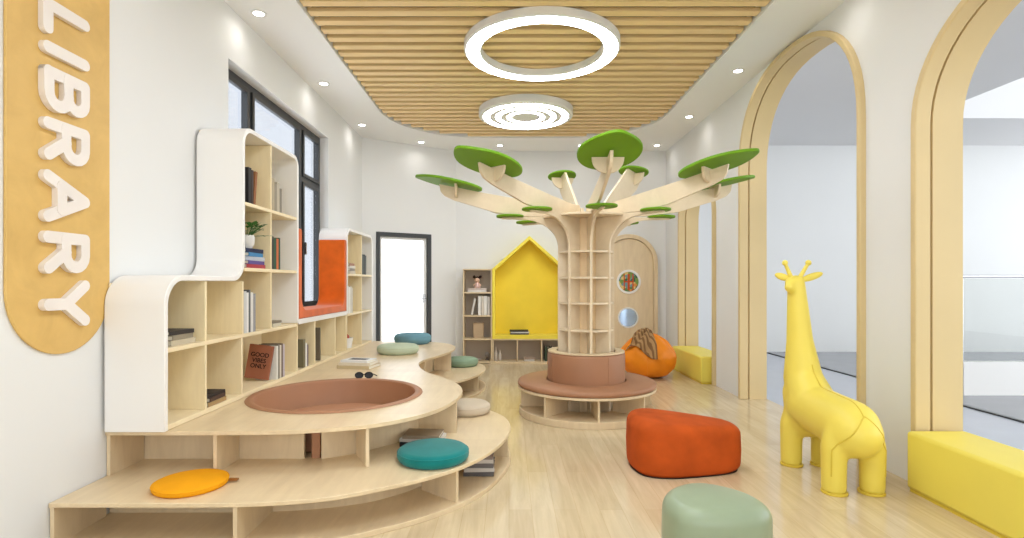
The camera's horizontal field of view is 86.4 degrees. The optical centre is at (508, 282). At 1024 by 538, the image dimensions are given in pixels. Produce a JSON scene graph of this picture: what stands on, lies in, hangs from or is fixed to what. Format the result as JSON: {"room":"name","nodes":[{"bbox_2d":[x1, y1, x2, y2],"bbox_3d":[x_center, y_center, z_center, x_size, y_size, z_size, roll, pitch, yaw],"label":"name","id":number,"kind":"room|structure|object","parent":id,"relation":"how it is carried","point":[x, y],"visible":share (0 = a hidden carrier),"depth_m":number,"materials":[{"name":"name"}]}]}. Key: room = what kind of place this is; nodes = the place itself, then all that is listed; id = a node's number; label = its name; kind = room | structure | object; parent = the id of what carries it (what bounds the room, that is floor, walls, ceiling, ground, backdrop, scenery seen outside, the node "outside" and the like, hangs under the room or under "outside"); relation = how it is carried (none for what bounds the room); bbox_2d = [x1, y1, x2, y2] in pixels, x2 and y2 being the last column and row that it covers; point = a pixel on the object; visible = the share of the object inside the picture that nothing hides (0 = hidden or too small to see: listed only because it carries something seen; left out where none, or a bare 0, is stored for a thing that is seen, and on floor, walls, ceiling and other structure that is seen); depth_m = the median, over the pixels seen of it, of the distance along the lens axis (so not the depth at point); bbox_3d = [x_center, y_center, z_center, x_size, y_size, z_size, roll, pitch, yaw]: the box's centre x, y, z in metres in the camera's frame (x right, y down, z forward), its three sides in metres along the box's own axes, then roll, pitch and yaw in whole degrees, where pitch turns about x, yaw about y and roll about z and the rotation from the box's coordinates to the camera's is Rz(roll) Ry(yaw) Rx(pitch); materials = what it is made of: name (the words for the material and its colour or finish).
{"room":"children's library","nodes":[
{"label":"children's library","id":0,"kind":"room"},
{"bbox_2d":[0,0,361,537],"bbox_3d":[-2.320,-0.450,2.615,0.200,3.500,11.230,0,0,0],"label":"wall","id":1,"kind":"structure","parent":0,"point":[170,60],"depth_m":3.32,"materials":[{"name":"paint"}]},
{"bbox_2d":[3,0,109,353],"bbox_3d":[-2.197,-0.785,2.701,0.044,2.270,0.622,0,0,0],"label":"sign","id":2,"kind":"object","parent":1,"relation":"attached to","point":[56,53],"visible":0.99,"depth_m":2.63,"materials":[{"name":"beige wood"}]},
{"bbox_2d":[228,69,319,306],"bbox_3d":[-2.333,-0.735,5.508,0.105,2.090,2.391,0,0,0],"label":"window","id":3,"kind":"structure","parent":1,"relation":"in","point":[249,95],"depth_m":6.12,"materials":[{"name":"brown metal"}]},
{"bbox_2d":[362,137,455,356],"bbox_3d":[-1.610,-0.450,8.749,1.589,3.500,0.200,0,0,-33],"label":"wall","id":4,"kind":"structure","parent":0,"point":[394,200],"depth_m":8.73,"materials":[{"name":"paint"}]},
{"bbox_2d":[376,232,430,341],"bbox_3d":[-1.677,0.257,8.639,0.920,2.087,0.150,0,0,-33],"label":"door","id":5,"kind":"structure","parent":4,"relation":"in","point":[426,238],"depth_m":8.67,"materials":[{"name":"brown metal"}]},
{"bbox_2d":[224,0,844,150],"bbox_3d":[0.200,-2.275,3.050,4.840,0.150,12.100,0,0,0],"label":"ceiling","id":6,"kind":"structure","parent":0,"point":[400,69],"depth_m":5.34,"materials":[{"name":"paint"}]},
{"bbox_2d":[250,9,266,17],"bbox_3d":[-2.040,-2.196,4.440,0.124,0.007,0.124,0,0,0],"label":"recessed light","id":7,"kind":"object","parent":6,"relation":"in","point":[255,12],"visible":1,"depth_m":4.44,"materials":[{"name":"white plastic"}]},
{"bbox_2d":[479,94,572,129],"bbox_3d":[0.215,-2.169,6.980,1.200,0.100,1.200,0,0,0],"label":"lamp","id":8,"kind":"object","parent":6,"relation":"attached to","point":[515,111],"visible":1,"depth_m":6.77,"materials":[{"name":"white plastic"}]},
{"bbox_2d":[464,6,619,80],"bbox_3d":[0.304,-2.231,5.080,1.440,0.174,1.440,0,0,0],"label":"lamp","id":9,"kind":"object","parent":6,"relation":"hanging from","point":[605,30],"visible":0.98,"depth_m":4.74,"materials":[{"name":"white"}]},
{"bbox_2d":[456,151,665,355],"bbox_3d":[1.000,-0.450,9.200,3.780,3.500,0.200,0,0,0],"label":"wall","id":10,"kind":"structure","parent":0,"point":[483,239],"depth_m":9.10,"materials":[{"name":"paint"}]},
{"bbox_2d":[614,234,657,348],"bbox_3d":[1.985,0.245,9.055,0.960,2.110,0.089,0,0,0],"label":"door","id":11,"kind":"structure","parent":10,"relation":"in","point":[635,253],"depth_m":9.05,"materials":[{"name":"brown wood"}]},
{"bbox_2d":[618,307,638,327],"bbox_3d":[1.975,0.575,9.040,0.344,0.344,0.019,0,0,0],"label":"round mirror","id":12,"kind":"object","parent":11,"relation":"attached to","point":[627,317],"visible":1,"depth_m":9.04,"materials":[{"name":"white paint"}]},
{"bbox_2d":[617,270,640,293],"bbox_3d":[1.985,-0.020,9.037,0.400,0.400,0.024,0,0,0],"label":"picture","id":13,"kind":"object","parent":11,"relation":"attached to","point":[627,280],"visible":1,"depth_m":9.04,"materials":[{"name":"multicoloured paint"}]},
{"bbox_2d":[619,272,638,291],"bbox_3d":[1.985,-0.020,9.043,0.326,0.326,0.011,0,0,0],"label":"print","id":14,"kind":"object","parent":13,"relation":"attached to","point":[628,281],"depth_m":9.04},
{"bbox_2d":[365,352,1023,537],"bbox_3d":[5.040,1.350,3.650,14.920,0.100,13.300,0,0,0],"label":"floor","id":15,"kind":"structure","parent":0,"point":[557,482],"depth_m":3.57,"materials":[{"name":"brown wood"}]},
{"bbox_2d":[49,341,510,537],"bbox_3d":[-1.102,1.050,5.221,2.226,0.500,5.202,0,0,0],"label":"platform","id":16,"kind":"object","parent":15,"relation":"on","point":[312,453],"visible":0.95,"depth_m":3.17,"materials":[{"name":"brown wood"}]},
{"bbox_2d":[150,468,238,498],"bbox_3d":[-1.660,1.036,2.845,0.359,0.045,0.359,0,0,29],"label":"round cushion","id":17,"kind":"object","parent":16,"relation":"on","point":[189,483],"visible":1,"depth_m":2.78,"materials":[{"name":"orange fabric"}]},
{"bbox_2d":[104,129,298,431],"bbox_3d":[-2.038,-0.153,3.913,0.329,1.933,1.895,0,0,0],"label":"bookcase","id":18,"kind":"object","parent":16,"relation":"on","point":[150,385],"visible":0.95,"depth_m":3.84,"materials":[{"name":"white paint"}]},
{"bbox_2d":[168,337,194,346],"bbox_3d":[-2.000,0.344,3.200,0.180,0.030,0.240,0,0,0],"label":"book","id":19,"kind":"object","parent":18,"relation":"on","point":[191,339],"visible":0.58,"depth_m":3.18,"materials":[{"name":"paper"}]},
{"bbox_2d":[168,333,192,340],"bbox_3d":[-2.000,0.314,3.200,0.170,0.028,0.230,0,0,-4],"label":"book","id":20,"kind":"object","parent":19,"relation":"on","point":[187,335],"visible":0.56,"depth_m":3.16,"materials":[{"name":"paper"}]},
{"bbox_2d":[168,328,193,335],"bbox_3d":[-2.000,0.287,3.200,0.170,0.024,0.220,0,0,3],"label":"book","id":21,"kind":"object","parent":20,"relation":"on","point":[171,331],"visible":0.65,"depth_m":3.21,"materials":[{"name":"paper"}]},
{"bbox_2d":[207,396,225,406],"bbox_3d":[-1.975,0.768,3.535,0.170,0.028,0.220,0,0,0],"label":"book","id":22,"kind":"object","parent":18,"relation":"on","point":[221,399],"visible":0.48,"depth_m":3.52,"materials":[{"name":"paper"}]},
{"bbox_2d":[207,392,225,402],"bbox_3d":[-1.975,0.740,3.535,0.170,0.026,0.210,0,0,-3],"label":"book","id":23,"kind":"object","parent":22,"relation":"on","point":[218,396],"visible":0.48,"depth_m":3.51,"materials":[{"name":"paper"}]},
{"bbox_2d":[207,389,224,397],"bbox_3d":[-1.975,0.716,3.535,0.160,0.020,0.200,0,0,3],"label":"book","id":24,"kind":"object","parent":23,"relation":"on","point":[210,392],"visible":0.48,"depth_m":3.55,"materials":[{"name":"paper"}]},
{"bbox_2d":[244,291,246,332],"bbox_3d":[-1.973,0.209,3.902,0.170,0.300,0.035,0,0,0],"label":"book","id":25,"kind":"object","parent":18,"relation":"on","point":[245,292],"visible":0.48,"depth_m":3.90,"materials":[{"name":"paper"}]},
{"bbox_2d":[245,167,250,202],"bbox_3d":[-1.973,-0.711,3.973,0.170,0.260,0.045,0,0,0],"label":"book","id":26,"kind":"object","parent":18,"relation":"on","point":[247,169],"visible":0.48,"depth_m":3.95,"materials":[{"name":"paper"}]},
{"bbox_2d":[247,293,248,332],"bbox_3d":[-1.973,0.214,3.938,0.170,0.290,0.030,0,0,0],"label":"book","id":27,"kind":"object","parent":18,"relation":"on","point":[247,293],"visible":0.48,"depth_m":3.94,"materials":[{"name":"paper"}]},
{"bbox_2d":[250,292,252,331],"bbox_3d":[-1.973,0.214,4.002,0.170,0.290,0.040,0,0,0],"label":"book","id":28,"kind":"object","parent":18,"relation":"on","point":[251,293],"visible":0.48,"depth_m":4.00,"materials":[{"name":"paper"}]},
{"bbox_2d":[251,170,253,203],"bbox_3d":[-1.973,-0.706,4.013,0.170,0.250,0.030,0,0,0],"label":"book","id":29,"kind":"object","parent":18,"relation":"on","point":[252,171],"visible":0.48,"depth_m":4.01,"materials":[{"name":"paper"}]},
{"bbox_2d":[253,294,255,331],"bbox_3d":[-1.973,0.219,4.042,0.170,0.280,0.035,0,0,0],"label":"book","id":30,"kind":"object","parent":18,"relation":"on","point":[254,295],"visible":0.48,"depth_m":4.04,"materials":[{"name":"paper"}]},
{"bbox_2d":[244,264,264,268],"bbox_3d":[-1.995,-0.125,4.090,0.200,0.028,0.300,0,0,0],"label":"book","id":31,"kind":"object","parent":18,"relation":"on","point":[245,265],"visible":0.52,"depth_m":4.06,"materials":[{"name":"paper"}]},
{"bbox_2d":[245,260,263,264],"bbox_3d":[-1.995,-0.153,4.090,0.200,0.026,0.290,0,0,-3],"label":"book","id":32,"kind":"object","parent":31,"relation":"on","point":[246,261],"visible":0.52,"depth_m":4.05,"materials":[{"name":"paper"}]},
{"bbox_2d":[245,256,264,261],"bbox_3d":[-1.995,-0.182,4.090,0.190,0.030,0.280,0,0,3],"label":"book","id":33,"kind":"object","parent":32,"relation":"on","point":[252,258],"visible":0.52,"depth_m":4.07,"materials":[{"name":"paper"}]},
{"bbox_2d":[245,252,262,256],"bbox_3d":[-1.995,-0.211,4.090,0.190,0.028,0.270,0,0,-4],"label":"book","id":34,"kind":"object","parent":33,"relation":"on","point":[246,253],"visible":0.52,"depth_m":4.05,"materials":[{"name":"paper"}]},
{"bbox_2d":[245,248,262,253],"bbox_3d":[-1.995,-0.241,4.090,0.180,0.030,0.260,0,0,2],"label":"book","id":35,"kind":"object","parent":34,"relation":"on","point":[246,249],"visible":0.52,"depth_m":4.08,"materials":[{"name":"paper"}]},
{"bbox_2d":[245,221,272,247],"bbox_3d":[-1.958,-0.360,4.053,0.350,0.204,0.333,0,0,0],"label":"potted plant","id":36,"kind":"object","parent":35,"relation":"on","point":[250,238],"visible":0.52,"depth_m":4.04,"materials":[{"name":"green plant"}]},
{"bbox_2d":[254,171,257,204],"bbox_3d":[-1.973,-0.707,4.063,0.170,0.252,0.064,0,0,0],"label":"book","id":37,"kind":"object","parent":18,"relation":"on","point":[255,172],"visible":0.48,"depth_m":4.06,"materials":[{"name":"paper"}]},
{"bbox_2d":[244,344,274,379],"bbox_3d":[-2.004,0.633,4.376,0.222,0.292,0.055,0,0,0],"label":"book","id":38,"kind":"object","parent":18,"relation":"on","point":[259,360],"visible":1,"depth_m":4.37,"materials":[{"name":"paper"}]},
{"bbox_2d":[256,346,277,379],"bbox_3d":[-1.968,0.647,4.430,0.170,0.270,0.030,0,0,0],"label":"book","id":39,"kind":"object","parent":18,"relation":"on","point":[274,367],"visible":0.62,"depth_m":4.42,"materials":[{"name":"paper"}]},
{"bbox_2d":[259,344,279,378],"bbox_3d":[-1.968,0.642,4.461,0.170,0.280,0.028,0,0,0],"label":"book","id":40,"kind":"object","parent":18,"relation":"on","point":[278,345],"visible":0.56,"depth_m":4.45,"materials":[{"name":"paper"}]},
{"bbox_2d":[262,343,282,376],"bbox_3d":[-1.968,0.642,4.525,0.170,0.280,0.030,0,0,0],"label":"book","id":41,"kind":"object","parent":18,"relation":"on","point":[281,344],"visible":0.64,"depth_m":4.53,"materials":[{"name":"paper"}]},
{"bbox_2d":[272,237,273,268],"bbox_3d":[-1.973,-0.241,4.360,0.170,0.260,0.030,0,0,0],"label":"book","id":42,"kind":"object","parent":18,"relation":"on","point":[272,237],"visible":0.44,"depth_m":4.36,"materials":[{"name":"paper"}]},
{"bbox_2d":[272,178,274,210],"bbox_3d":[-1.973,-0.711,4.367,0.170,0.260,0.045,0,0,0],"label":"book","id":43,"kind":"object","parent":18,"relation":"on","point":[273,179],"visible":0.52,"depth_m":4.37,"materials":[{"name":"paper"}]},
{"bbox_2d":[274,238,275,268],"bbox_3d":[-1.973,-0.236,4.400,0.170,0.250,0.045,0,0,0],"label":"book","id":44,"kind":"object","parent":18,"relation":"on","point":[274,238],"visible":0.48,"depth_m":4.40,"materials":[{"name":"paper"}]},
{"bbox_2d":[275,182,279,211],"bbox_3d":[-1.973,-0.701,4.460,0.170,0.240,0.050,0,0,0],"label":"book","id":45,"kind":"object","parent":18,"relation":"on","point":[277,183],"visible":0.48,"depth_m":4.46,"materials":[{"name":"paper"}]},
{"bbox_2d":[276,239,278,268],"bbox_3d":[-1.973,-0.236,4.445,0.170,0.250,0.040,0,0,0],"label":"book","id":46,"kind":"object","parent":18,"relation":"on","point":[277,240],"visible":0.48,"depth_m":4.44,"materials":[{"name":"paper"}]},
{"bbox_2d":[283,344,284,376],"bbox_3d":[-1.968,0.647,4.558,0.170,0.270,0.030,0,0,0],"label":"book","id":47,"kind":"object","parent":18,"relation":"on","point":[283,344],"visible":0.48,"depth_m":4.55,"materials":[{"name":"paper"}]},
{"bbox_2d":[298,229,346,373],"bbox_3d":[-2.038,0.159,5.583,0.329,1.307,1.443,0,0,0],"label":"window seat","id":48,"kind":"object","parent":16,"relation":"on","point":[329,314],"visible":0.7,"depth_m":6.15,"materials":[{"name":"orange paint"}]},
{"bbox_2d":[298,339,304,367],"bbox_3d":[-1.983,0.652,5.055,0.170,0.260,0.050,0,0,0],"label":"book","id":49,"kind":"object","parent":48,"relation":"on","point":[301,342],"visible":0.48,"depth_m":5.03,"materials":[{"name":"paper"}]},
{"bbox_2d":[315,328,320,359],"bbox_3d":[-1.993,0.617,5.510,0.170,0.330,0.020,0,0,0],"label":"book","id":50,"kind":"object","parent":48,"relation":"on","point":[317,330],"visible":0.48,"depth_m":5.50,"materials":[{"name":"paper"}]},
{"bbox_2d":[292,403,380,410],"bbox_3d":[-1.255,1.020,3.990,1.016,0.071,1.016,0,0,0],"label":"cushion","id":51,"kind":"object","parent":16,"relation":"on","point":[299,406],"depth_m":4.35,"materials":[{"name":"leather"}]},
{"bbox_2d":[319,228,372,352],"bbox_3d":[-2.038,0.084,6.900,0.329,1.458,1.180,0,0,0],"label":"bookcase","id":52,"kind":"object","parent":16,"relation":"on","point":[359,323],"visible":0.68,"depth_m":6.96,"materials":[{"name":"white paint"}]},
{"bbox_2d":[347,337,352,347],"bbox_3d":[-1.990,0.722,6.600,0.200,0.120,0.200,0,0,0],"label":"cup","id":53,"kind":"object","parent":52,"relation":"on","point":[350,339],"visible":0.34,"depth_m":6.55,"materials":[{"name":"white ceramic"}]},
{"bbox_2d":[349,286,351,312],"bbox_3d":[-1.973,0.199,6.511,0.170,0.320,0.050,0,0,0],"label":"book","id":54,"kind":"object","parent":52,"relation":"on","point":[349,286],"visible":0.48,"depth_m":6.49,"materials":[{"name":"paper"}]},
{"bbox_2d":[337,363,380,369],"bbox_3d":[-1.450,0.798,5.270,0.330,0.030,0.250,0,0,12],"label":"book","id":55,"kind":"object","parent":16,"relation":"on","point":[376,364],"visible":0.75,"depth_m":5.16,"materials":[{"name":"paper"}]},
{"bbox_2d":[339,360,378,365],"bbox_3d":[-1.450,0.769,5.270,0.310,0.026,0.230,0,0,8],"label":"book","id":56,"kind":"object","parent":55,"relation":"on","point":[376,361],"visible":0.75,"depth_m":5.16,"materials":[{"name":"paper"}]},
{"bbox_2d":[340,357,376,362],"bbox_3d":[-1.450,0.745,5.270,0.280,0.021,0.200,0,0,14],"label":"book","id":57,"kind":"object","parent":56,"relation":"on","point":[351,359],"visible":1,"depth_m":5.23,"materials":[{"name":"paper"}]},
{"bbox_2d":[355,372,376,377],"bbox_3d":[-1.229,0.785,4.687,0.180,0.058,0.094,0,0,-8],"label":"sunglasses","id":58,"kind":"object","parent":16,"relation":"on","point":[358,374],"visible":0.96,"depth_m":4.64,"materials":[{"name":"black plastic"}]},
{"bbox_2d":[377,343,418,354],"bbox_3d":[-1.290,0.758,6.330,0.480,0.110,0.480,0,0,0],"label":"round cushion","id":59,"kind":"object","parent":16,"relation":"on","point":[387,348],"visible":1,"depth_m":6.15,"materials":[{"name":"green fabric"}]},
{"bbox_2d":[394,332,430,344],"bbox_3d":[-1.300,0.743,7.360,0.500,0.140,0.500,0,0,0],"label":"round cushion","id":60,"kind":"object","parent":16,"relation":"on","point":[418,338],"visible":0.95,"depth_m":7.17,"materials":[{"name":"blue fabric"}]},
{"bbox_2d":[397,438,468,469],"bbox_3d":[-0.455,1.016,3.275,0.430,0.085,0.430,0,0,0],"label":"round cushion","id":61,"kind":"object","parent":16,"relation":"on","point":[429,453],"visible":1,"depth_m":3.15,"materials":[{"name":"teal fabric"}]},
{"bbox_2d":[451,356,477,367],"bbox_3d":[-0.610,1.004,7.000,0.430,0.110,0.430,0,0,0],"label":"round cushion","id":62,"kind":"object","parent":16,"relation":"on","point":[456,361],"visible":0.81,"depth_m":6.83,"materials":[{"name":"green fabric"}]},
{"bbox_2d":[457,398,489,416],"bbox_3d":[-0.345,1.012,4.460,0.384,0.095,0.384,0,0,0],"label":"round cushion","id":63,"kind":"object","parent":16,"relation":"on","point":[466,407],"visible":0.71,"depth_m":4.33,"materials":[{"name":"beige fabric"}]},
{"bbox_2d":[463,472,493,475],"bbox_3d":[-0.200,1.257,3.660,0.200,0.028,0.160,0,0,0],"label":"book","id":64,"kind":"object","parent":16,"relation":"on","point":[464,473],"visible":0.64,"depth_m":3.58,"materials":[{"name":"paper"}]},
{"bbox_2d":[464,467,493,471],"bbox_3d":[-0.200,1.229,3.660,0.200,0.026,0.160,0,0,-3],"label":"book","id":65,"kind":"object","parent":64,"relation":"on","point":[465,469],"visible":0.48,"depth_m":3.58,"materials":[{"name":"paper"}]},
{"bbox_2d":[467,457,494,467],"bbox_3d":[-0.200,1.202,3.660,0.200,0.026,0.160,0,0,3],"label":"book","id":66,"kind":"object","parent":65,"relation":"on","point":[473,465],"visible":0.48,"depth_m":3.58,"materials":[{"name":"paper"}]},
{"bbox_2d":[475,460,492,463],"bbox_3d":[-0.200,1.176,3.660,0.190,0.026,0.150,0,0,-2],"label":"book","id":67,"kind":"object","parent":66,"relation":"on","point":[481,461],"visible":0.33,"depth_m":3.59,"materials":[{"name":"paper"}]},
{"bbox_3d":[-0.565,1.045,3.605,0.260,0.028,0.200,0,0,8],"label":"book","id":68,"kind":"object","parent":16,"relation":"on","visible":0},
{"bbox_2d":[399,433,446,441],"bbox_3d":[-0.565,1.019,3.605,0.260,0.022,0.190,0,0,12],"label":"book","id":69,"kind":"object","parent":68,"relation":"on","point":[444,435],"visible":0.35,"depth_m":3.54,"materials":[{"name":"paper"}]},
{"bbox_2d":[402,428,443,438],"bbox_3d":[-0.565,0.997,3.605,0.240,0.020,0.180,0,0,4],"label":"book","id":70,"kind":"object","parent":69,"relation":"on","point":[411,433],"visible":0.92,"depth_m":3.58,"materials":[{"name":"paper"}]},
{"bbox_2d":[463,269,491,362],"bbox_3d":[-0.510,0.535,8.948,0.470,1.530,0.296,0,0,0],"label":"cubby shelf","id":71,"kind":"object","parent":15,"relation":"on","point":[474,347],"visible":0.82,"depth_m":9.09,"materials":[{"name":"brown wood"}]},
{"bbox_2d":[468,290,485,291],"bbox_3d":[-0.520,0.132,8.930,0.300,0.030,0.200,0,0,0],"label":"book","id":72,"kind":"object","parent":71,"relation":"on","point":[468,290],"visible":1,"depth_m":8.83,"materials":[{"name":"paper"}]},
{"bbox_2d":[468,288,486,289],"bbox_3d":[-0.520,0.101,8.930,0.300,0.030,0.200,0,0,-4],"label":"book","id":73,"kind":"object","parent":72,"relation":"on","point":[468,288],"visible":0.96,"depth_m":8.83,"materials":[{"name":"paper"}]},
{"bbox_2d":[473,275,481,287],"bbox_3d":[-0.520,-0.020,8.918,0.148,0.209,0.147,0,0,0],"label":"doll","id":74,"kind":"object","parent":73,"relation":"on","point":[477,284],"visible":1,"depth_m":8.91},
{"bbox_2d":[473,322,483,337],"bbox_3d":[-0.500,0.774,8.930,0.180,0.250,0.110,0,0,0],"label":"wooden box","id":75,"kind":"object","parent":71,"relation":"on","point":[478,327],"visible":1,"depth_m":8.88,"materials":[{"name":"beige wood"}]},
{"bbox_2d":[478,296,480,314],"bbox_3d":[-0.479,0.367,8.930,0.045,0.310,0.190,0,0,0],"label":"book","id":76,"kind":"object","parent":71,"relation":"on","point":[479,297],"visible":0.87,"depth_m":8.84,"materials":[{"name":"paper"}]},
{"bbox_2d":[481,296,483,314],"bbox_3d":[-0.428,0.367,8.930,0.040,0.310,0.190,0,0,0],"label":"book","id":77,"kind":"object","parent":71,"relation":"on","point":[482,297],"visible":0.87,"depth_m":8.84,"materials":[{"name":"paper"}]},
{"bbox_2d":[484,296,486,314],"bbox_3d":[-0.382,0.367,8.930,0.045,0.310,0.190,0,0,0],"label":"book","id":78,"kind":"object","parent":71,"relation":"on","point":[485,297],"visible":0.9,"depth_m":8.84,"materials":[{"name":"paper"}]},
{"bbox_2d":[492,339,557,362],"bbox_3d":[0.330,1.101,8.948,1.200,0.397,0.296,0,0,0],"label":"base cabinet","id":79,"kind":"object","parent":15,"relation":"on","point":[512,350],"visible":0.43,"depth_m":9.09,"materials":[{"name":"brown wood"}]},
{"bbox_2d":[492,236,557,338],"bbox_3d":[0.330,0.072,8.943,1.200,1.660,0.306,0,0,0],"label":"house nook","id":80,"kind":"object","parent":79,"relation":"on","point":[525,282],"visible":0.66,"depth_m":9.07,"materials":[{"name":"yellow wood"}]},
{"bbox_2d":[415,129,759,412],"bbox_3d":[0.688,0.000,5.224,3.199,2.600,2.636,0,0,20],"label":"tree","id":81,"kind":"object","parent":15,"relation":"on","point":[586,239],"visible":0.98,"depth_m":5.29,"materials":[{"name":"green wood"}]},
{"bbox_2d":[559,250,613,252],"bbox_3d":[0.775,-0.306,5.486,0.544,0.018,0.544,0,0,0],"label":"shelf","id":82,"kind":"object","parent":81,"relation":"attached to","point":[560,251],"depth_m":5.28,"materials":[{"name":"brown wood"}]},
{"bbox_2d":[559,277,613,278],"bbox_3d":[0.775,-0.051,5.486,0.544,0.018,0.544,0,0,0],"label":"shelf","id":83,"kind":"object","parent":81,"relation":"attached to","point":[559,277],"depth_m":5.25,"materials":[{"name":"brown wood"}]},
{"bbox_2d":[559,302,613,304],"bbox_3d":[0.775,0.199,5.486,0.544,0.018,0.544,0,0,0],"label":"shelf","id":84,"kind":"object","parent":81,"relation":"attached to","point":[560,303],"depth_m":5.28,"materials":[{"name":"brown wood"}]},
{"bbox_2d":[559,328,613,331],"bbox_3d":[0.775,0.464,5.486,0.544,0.018,0.544,0,0,0],"label":"shelf","id":85,"kind":"object","parent":81,"relation":"attached to","point":[560,329],"depth_m":5.30,"materials":[{"name":"brown wood"}]},
{"bbox_2d":[518,347,656,429],"bbox_3d":[0.775,0.987,5.486,1.426,0.627,1.426,0,0,0],"label":"bench","id":86,"kind":"object","parent":15,"relation":"on","point":[594,378],"visible":0.87,"depth_m":5.11,"materials":[{"name":"brown wood"}]},
{"bbox_2d":[621,333,676,377],"bbox_3d":[1.933,0.982,7.580,0.780,0.635,0.774,0,0,-20],"label":"beanbag","id":87,"kind":"object","parent":15,"relation":"on","point":[636,361],"visible":0.67,"depth_m":7.30,"materials":[{"name":"orange fabric"}]},
{"bbox_2d":[625,328,657,359],"bbox_3d":[1.818,0.813,7.342,0.345,0.397,0.386,0,0,-20],"label":"blanket","id":88,"kind":"object","parent":87,"relation":"on","point":[643,338],"visible":1,"depth_m":7.31,"materials":[{"name":"brown fabric"}]},
{"bbox_2d":[626,408,740,478],"bbox_3d":[1.235,1.117,3.883,0.788,0.364,0.582,0,0,0],"label":"pouf","id":89,"kind":"object","parent":15,"relation":"on","point":[660,444],"visible":1,"depth_m":3.65,"materials":[{"name":"orange fabric"}]},
{"bbox_2d":[673,346,711,383],"bbox_3d":[2.660,1.123,7.600,0.400,0.355,1.240,0,0,0],"label":"bench","id":90,"kind":"object","parent":15,"relation":"on","point":[694,362],"visible":0.59,"depth_m":7.32,"materials":[{"name":"yellow plastic"}]},
{"bbox_2d":[661,483,772,537],"bbox_3d":[0.903,1.112,2.410,0.455,0.374,0.407,0,0,0],"label":"pouf","id":91,"kind":"object","parent":15,"relation":"on","point":[692,510],"visible":1,"depth_m":2.27,"materials":[{"name":"green leather"}]},
{"bbox_2d":[775,260,886,497],"bbox_3d":[2.134,0.566,3.627,0.396,1.468,0.843,0,0,0],"label":"giraffe","id":92,"kind":"object","parent":15,"relation":"on","point":[841,428],"visible":1,"depth_m":3.57,"materials":[{"name":"yellow plastic"}]},
{"bbox_2d":[908,431,1023,537],"bbox_3d":[2.675,1.113,2.720,0.370,0.375,1.400,0,0,0],"label":"bench","id":93,"kind":"object","parent":15,"relation":"on","point":[979,480],"visible":1,"depth_m":2.99,"materials":[{"name":"yellow leather"}]},
{"bbox_2d":[963,361,1023,394],"bbox_3d":[8.880,1.107,6.360,7.240,0.385,0.120,0,0,0],"label":"trim","id":94,"kind":"structure","parent":15,"relation":"on","point":[979,377],"depth_m":6.30,"materials":[{"name":"white paint"}]},
{"bbox_2d":[963,275,1023,361],"bbox_3d":[7.680,0.410,6.360,4.840,1.010,0.050,0,0,0],"label":"glass railing","id":95,"kind":"object","parent":94,"relation":"on","point":[964,276],"visible":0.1,"depth_m":6.34,"materials":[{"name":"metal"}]},
{"bbox_2d":[666,0,960,480],"bbox_3d":[2.755,-0.450,3.050,0.270,3.500,12.100,0,0,0],"label":"wall","id":96,"kind":"structure","parent":0,"point":[891,40],"depth_m":3.85,"materials":[{"name":"paint"}]},
{"bbox_2d":[678,201,715,385],"bbox_3d":[2.728,-0.150,7.610,0.307,2.900,1.440,0,0,0],"label":"trim","id":97,"kind":"structure","parent":96,"relation":"attached to","point":[688,220],"depth_m":8.29,"materials":[{"name":"beige wood"}]},
{"bbox_2d":[738,31,865,404],"bbox_3d":[2.728,-0.444,5.067,0.307,3.488,2.135,0,0,0],"label":"trim","id":98,"kind":"structure","parent":96,"relation":"attached to","point":[766,96],"depth_m":6.05,"materials":[{"name":"beige wood"}]},
{"bbox_2d":[911,0,1021,430],"bbox_3d":[2.728,-0.203,2.700,0.307,3.005,1.600,0,0,0],"label":"trim","id":99,"kind":"structure","parent":96,"relation":"attached to","point":[948,68],"depth_m":3.46,"materials":[{"name":"beige wood"}]},
{"bbox_2d":[698,145,1023,351],"bbox_3d":[7.695,-1.800,10.400,9.610,6.200,0.200,0,0,0],"label":"wall","id":100,"kind":"structure","parent":0,"point":[811,189],"depth_m":10.30,"materials":[{"name":"paint"}]},
{"bbox_2d":[767,352,1023,422],"bbox_3d":[4.805,1.294,3.650,0.050,0.012,13.300,0,0,0],"label":"trim","id":101,"kind":"structure","parent":100,"relation":"attached to","point":[964,405],"depth_m":5.59,"materials":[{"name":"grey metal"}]},
{"bbox_2d":[768,0,1023,144],"bbox_3d":[4.695,-2.650,3.650,3.610,0.100,13.300,0,0,0],"label":"ceiling","id":102,"kind":"structure","parent":0,"point":[817,106],"depth_m":7.29,"materials":[{"name":"paint"}]},
{"bbox_2d":[855,77,1023,144],"bbox_3d":[9.500,-3.750,9.450,6.000,2.300,1.700,0,0,0],"label":"ceiling","id":103,"kind":"structure","parent":0,"point":[995,116],"depth_m":8.60,"materials":[{"name":"paint"}]},
{"label":"outside","id":104,"kind":"structure","parent":0,"visible":0},
{"bbox_2d":[228,82,311,300],"bbox_3d":[-5.900,-3.200,11.500,0.200,9.000,21.000,0,0,0],"label":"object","id":105,"kind":"structure","parent":104,"point":[268,125],"depth_m":13.89,"materials":[{"name":"white glass"}]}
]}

